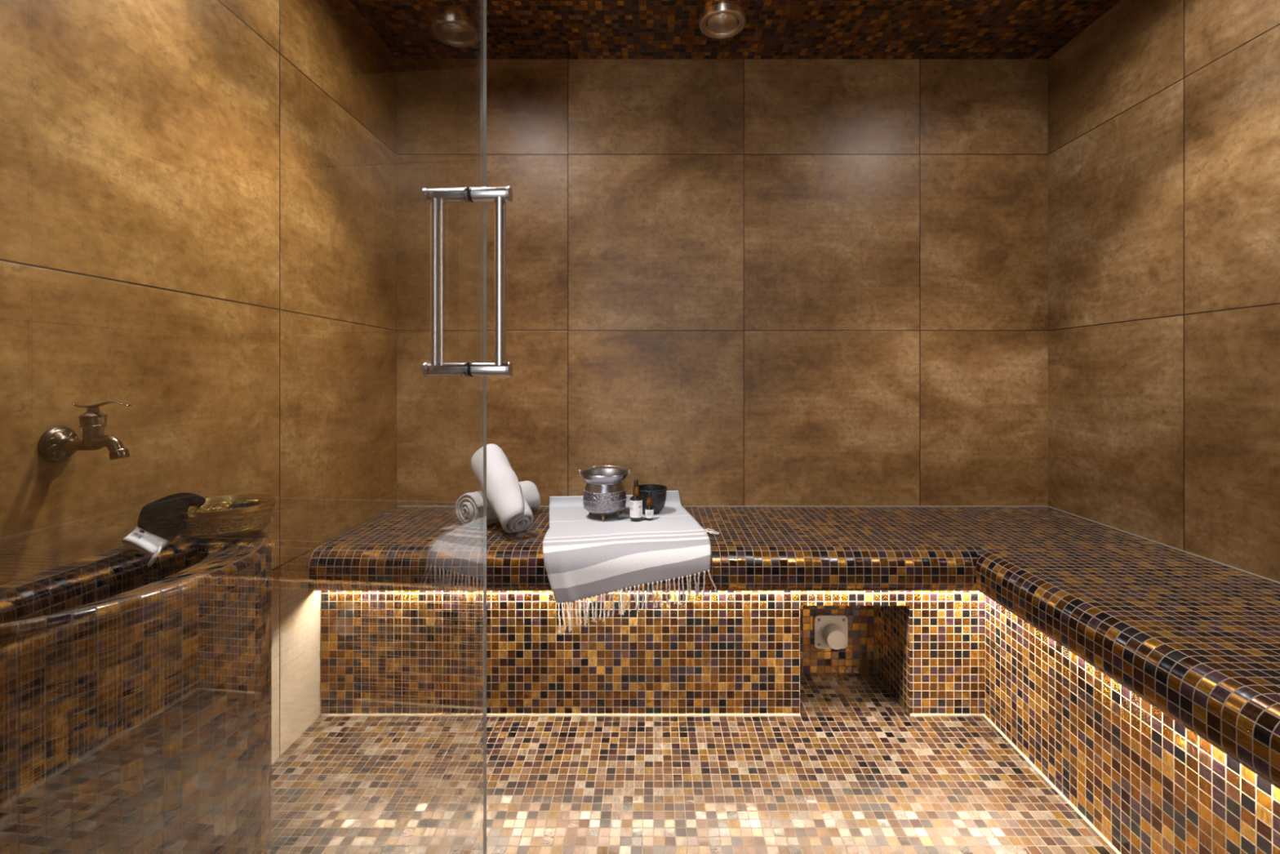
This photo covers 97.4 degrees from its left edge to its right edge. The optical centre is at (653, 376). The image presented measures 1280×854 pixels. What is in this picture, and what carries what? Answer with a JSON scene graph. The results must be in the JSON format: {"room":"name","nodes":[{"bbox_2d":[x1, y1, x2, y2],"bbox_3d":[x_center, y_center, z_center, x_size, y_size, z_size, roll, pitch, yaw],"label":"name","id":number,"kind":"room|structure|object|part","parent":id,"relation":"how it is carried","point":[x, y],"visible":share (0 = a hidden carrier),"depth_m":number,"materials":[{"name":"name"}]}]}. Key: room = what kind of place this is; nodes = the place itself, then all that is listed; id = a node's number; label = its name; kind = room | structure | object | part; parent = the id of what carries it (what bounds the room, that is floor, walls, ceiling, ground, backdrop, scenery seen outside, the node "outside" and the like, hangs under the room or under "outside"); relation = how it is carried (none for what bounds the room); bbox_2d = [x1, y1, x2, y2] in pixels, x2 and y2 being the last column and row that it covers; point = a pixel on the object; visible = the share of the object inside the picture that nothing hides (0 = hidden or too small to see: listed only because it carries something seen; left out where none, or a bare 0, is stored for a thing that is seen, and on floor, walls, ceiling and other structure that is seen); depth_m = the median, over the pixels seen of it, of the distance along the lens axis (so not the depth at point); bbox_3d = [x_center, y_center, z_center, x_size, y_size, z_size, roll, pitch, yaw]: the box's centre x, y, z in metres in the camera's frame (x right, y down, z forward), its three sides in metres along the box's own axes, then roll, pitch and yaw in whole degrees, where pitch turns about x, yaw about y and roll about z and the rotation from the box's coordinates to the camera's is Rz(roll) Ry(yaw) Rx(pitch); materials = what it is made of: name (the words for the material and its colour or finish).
{"room":"spa","nodes":[
{"label":"spa","id":0,"kind":"room"},
{"bbox_2d":[0,0,396,763],"bbox_3d":[-0.915,-0.096,0.903,0.080,1.969,2.027,0,0,0],"label":"wall","id":1,"kind":"structure","parent":0,"point":[198,197],"depth_m":1.08,"materials":[{"name":"tile"}]},
{"bbox_2d":[38,400,131,462],"bbox_3d":[-0.823,0.081,0.826,0.105,0.090,0.053,0,0,0],"label":"tap","id":2,"kind":"object","parent":1,"relation":"attached to","point":[57,444],"visible":1,"depth_m":0.82,"materials":[{"name":"brown metal"}]},
{"bbox_3d":[-0.818,0.096,0.826,0.080,0.042,0.025,0,0,0],"label":"spout","id":3,"kind":"part","parent":2,"relation":"part of","materials":[{"name":"brown metal"}]},
{"bbox_3d":[-0.811,0.041,0.826,0.083,0.010,0.013,0,0,0],"label":"lever","id":4,"kind":"part","parent":2,"relation":"part of","materials":[{"name":"brown metal"}]},
{"bbox_2d":[271,672,1116,853],"bbox_3d":[0.234,0.929,0.944,2.380,0.080,2.107,0,0,0],"label":"floor","id":5,"kind":"structure","parent":0,"point":[855,772],"depth_m":1.22,"materials":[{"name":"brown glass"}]},
{"bbox_2d":[0,531,271,853],"bbox_3d":[-0.748,0.585,0.835,0.255,0.609,0.510,0,0,0],"label":"basin","id":6,"kind":"object","parent":5,"relation":"on","point":[135,697],"visible":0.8,"depth_m":0.73,"materials":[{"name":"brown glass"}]},
{"bbox_2d":[121,492,206,567],"bbox_3d":[-0.808,0.247,0.922,0.103,0.101,0.096,0,0,0],"label":"mitt","id":7,"kind":"object","parent":6,"relation":"on","point":[160,521],"visible":0.99,"depth_m":0.90,"materials":[{"name":"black fabric"}]},
{"bbox_2d":[178,493,277,544],"bbox_3d":[-0.742,0.249,0.976,0.148,0.060,0.148,0,0,0],"label":"brass bowl","id":8,"kind":"object","parent":6,"relation":"on","point":[211,523],"visible":0.87,"depth_m":0.94,"materials":[{"name":"gold metal"}]},
{"bbox_2d":[227,502,260,510],"bbox_3d":[-0.724,0.252,0.994,0.047,0.048,0.047,0,0,0],"label":"cup","id":9,"kind":"object","parent":8,"relation":"in","point":[240,505],"visible":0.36,"depth_m":1.01,"materials":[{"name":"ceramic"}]},
{"bbox_2d":[308,505,1279,853],"bbox_3d":[0.234,0.666,0.944,2.218,0.450,1.945,0,0,0],"label":"bench","id":10,"kind":"object","parent":5,"relation":"on","point":[1139,677],"visible":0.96,"depth_m":1.45,"materials":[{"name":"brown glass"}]},
{"bbox_2d":[454,480,540,526],"bbox_3d":[-0.473,0.390,1.736,0.105,0.103,0.269,0,0,34],"label":"rolled towel","id":11,"kind":"object","parent":10,"relation":"on","point":[468,508],"visible":0.41,"depth_m":1.64,"materials":[{"name":"white fabric"}]},
{"bbox_2d":[471,444,533,533],"bbox_3d":[-0.439,0.318,1.618,0.108,0.229,0.283,0,0,-35],"label":"rolled towel","id":12,"kind":"object","parent":10,"relation":"on","point":[504,496],"visible":0.97,"depth_m":1.57,"materials":[{"name":"white fabric"}]},
{"bbox_2d":[542,490,719,634],"bbox_3d":[-0.085,0.518,1.654,0.537,0.260,0.513,0,0,0],"label":"striped towel","id":13,"kind":"object","parent":10,"relation":"on","point":[586,556],"visible":0.91,"depth_m":1.43,"materials":[{"name":"fabric"}]},
{"bbox_2d":[578,465,630,520],"bbox_3d":[-0.152,0.363,1.751,0.161,0.146,0.155,0,0,0],"label":"pot","id":14,"kind":"object","parent":13,"relation":"on","point":[604,491],"visible":1,"depth_m":1.70,"materials":[{"name":"silver metal"}]},
{"bbox_3d":[-0.152,0.293,1.788,0.161,0.007,0.081,0,0,0],"label":"bail handle","id":15,"kind":"part","parent":14,"relation":"part of","materials":[{"name":"metal"}]},
{"bbox_2d":[630,479,642,520],"bbox_3d":[-0.053,0.374,1.708,0.038,0.122,0.038,0,0,0],"label":"dropper bottle","id":16,"kind":"object","parent":13,"relation":"on","point":[636,500],"visible":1,"depth_m":1.69,"materials":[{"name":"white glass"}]},
{"bbox_3d":[-0.053,0.323,1.708,0.015,0.021,0.015,0,0,0],"label":"dropper bulb","id":17,"kind":"part","parent":16,"relation":"part of","materials":[{"name":"black rubber"}]},
{"bbox_2d":[644,490,653,519],"bbox_3d":[-0.013,0.392,1.714,0.026,0.085,0.026,0,0,0],"label":"dropper bottle","id":18,"kind":"object","parent":13,"relation":"on","point":[649,511],"visible":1,"depth_m":1.71,"materials":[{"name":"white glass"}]},
{"bbox_2d":[632,484,666,513],"bbox_3d":[-0.011,0.396,1.806,0.110,0.078,0.110,0,0,0],"label":"stone bowl","id":19,"kind":"object","parent":13,"relation":"on","point":[658,492],"visible":0.56,"depth_m":1.77,"materials":[{"name":"black stone"}]},
{"bbox_3d":[0.011,0.717,1.580,1.772,0.344,0.209,0,0,0],"label":"panel","id":20,"kind":"part","parent":10,"relation":"part of","materials":[{"name":"brown tile"}]},
{"bbox_2d":[813,613,847,649],"bbox_3d":[0.529,0.762,1.654,0.098,0.098,0.060,0,0,0],"label":"outlet","id":21,"kind":"object","parent":10,"relation":"attached to","point":[830,630],"visible":1,"depth_m":1.67,"materials":[{"name":"beige plastic"}]},
{"bbox_3d":[0.882,0.717,0.723,0.030,0.344,1.505,0,0,0],"label":"panel","id":22,"kind":"part","parent":10,"relation":"part of","materials":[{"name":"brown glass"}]},
{"bbox_2d":[396,59,1048,506],"bbox_3d":[0.234,-0.096,1.957,2.380,1.969,0.080,0,0,0],"label":"wall","id":23,"kind":"structure","parent":0,"point":[729,282],"depth_m":1.92,"materials":[{"name":"tile"}]},
{"bbox_2d":[349,0,1121,59],"bbox_3d":[0.234,-1.120,0.944,2.380,0.080,2.107,0,0,0],"label":"ceiling","id":24,"kind":"structure","parent":0,"point":[411,29],"depth_m":1.75,"materials":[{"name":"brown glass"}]},
{"bbox_2d":[698,3,746,39],"bbox_3d":[0.208,-1.069,1.700,0.143,0.022,0.143,0,0,0],"label":"ceiling fitting","id":25,"kind":"object","parent":24,"relation":"attached to","point":[722,19],"visible":1,"depth_m":1.68,"materials":[{"name":"metal"}]},
{"bbox_2d":[1048,0,1279,582],"bbox_3d":[1.384,-0.096,0.903,0.080,1.969,2.027,0,0,0],"label":"wall","id":26,"kind":"structure","parent":0,"point":[1164,115],"depth_m":1.47,"materials":[{"name":"tile"}]},
{"bbox_3d":[0.235,-0.096,-0.070,2.380,1.969,0.080,0,0,0],"label":"wall","id":27,"kind":"structure","parent":0,"visible":0},
{"bbox_2d":[422,0,512,853],"bbox_3d":[-0.261,-0.096,0.418,0.123,1.969,0.864,0,0,0],"label":"door","id":28,"kind":"structure","parent":27,"relation":"in","point":[500,196],"depth_m":0.79,"materials":[{"name":"clear glass"}]},
{"bbox_3d":[-0.306,-0.132,0.793,0.016,0.237,0.016,0,0,0],"label":"handle","id":29,"kind":"part","parent":28,"relation":"part of","materials":[{"name":"metal"}]},
{"bbox_3d":[-0.292,-0.009,0.792,0.059,0.021,0.021,0,0,3],"label":"mounting post","id":30,"kind":"part","parent":28,"relation":"part of","materials":[{"name":"metal"}]},
{"bbox_3d":[-0.292,-0.255,0.792,0.059,0.021,0.021,0,0,3],"label":"mounting post","id":31,"kind":"part","parent":28,"relation":"part of","materials":[{"name":"metal"}]},
{"bbox_2d":[463,361,469,377],"bbox_3d":[-0.262,-0.009,0.790,0.002,0.021,0.021,0,0,3],"label":"washer","id":32,"kind":"object","parent":28,"relation":"in","point":[466,365],"depth_m":0.79,"materials":[{"name":"silver metal"}]},
{"bbox_2d":[463,186,470,202],"bbox_3d":[-0.262,-0.255,0.790,0.002,0.021,0.021,0,0,3],"label":"washer","id":33,"kind":"object","parent":28,"relation":"in","point":[466,191],"depth_m":0.79,"materials":[{"name":"silver metal"}]},
{"bbox_2d":[468,361,473,377],"bbox_3d":[-0.255,-0.009,0.790,0.002,0.021,0.021,0,0,3],"label":"washer","id":34,"kind":"object","parent":28,"relation":"in","point":[470,365],"depth_m":0.78,"materials":[{"name":"silver metal"}]},
{"bbox_2d":[468,186,475,202],"bbox_3d":[-0.255,-0.255,0.790,0.002,0.021,0.021,0,0,3],"label":"washer","id":35,"kind":"object","parent":28,"relation":"in","point":[472,190],"depth_m":0.78,"materials":[{"name":"silver metal"}]},
{"bbox_3d":[-0.227,-0.009,0.788,0.054,0.021,0.021,0,0,3],"label":"mounting post","id":36,"kind":"part","parent":28,"relation":"part of","materials":[{"name":"metal"}]},
{"bbox_3d":[-0.227,-0.255,0.788,0.054,0.021,0.021,0,0,3],"label":"mounting post","id":37,"kind":"part","parent":28,"relation":"part of","materials":[{"name":"metal"}]},
{"bbox_3d":[-0.215,-0.132,0.788,0.016,0.237,0.016,0,0,0],"label":"handle","id":38,"kind":"part","parent":28,"relation":"part of","materials":[{"name":"metal"}]}
]}

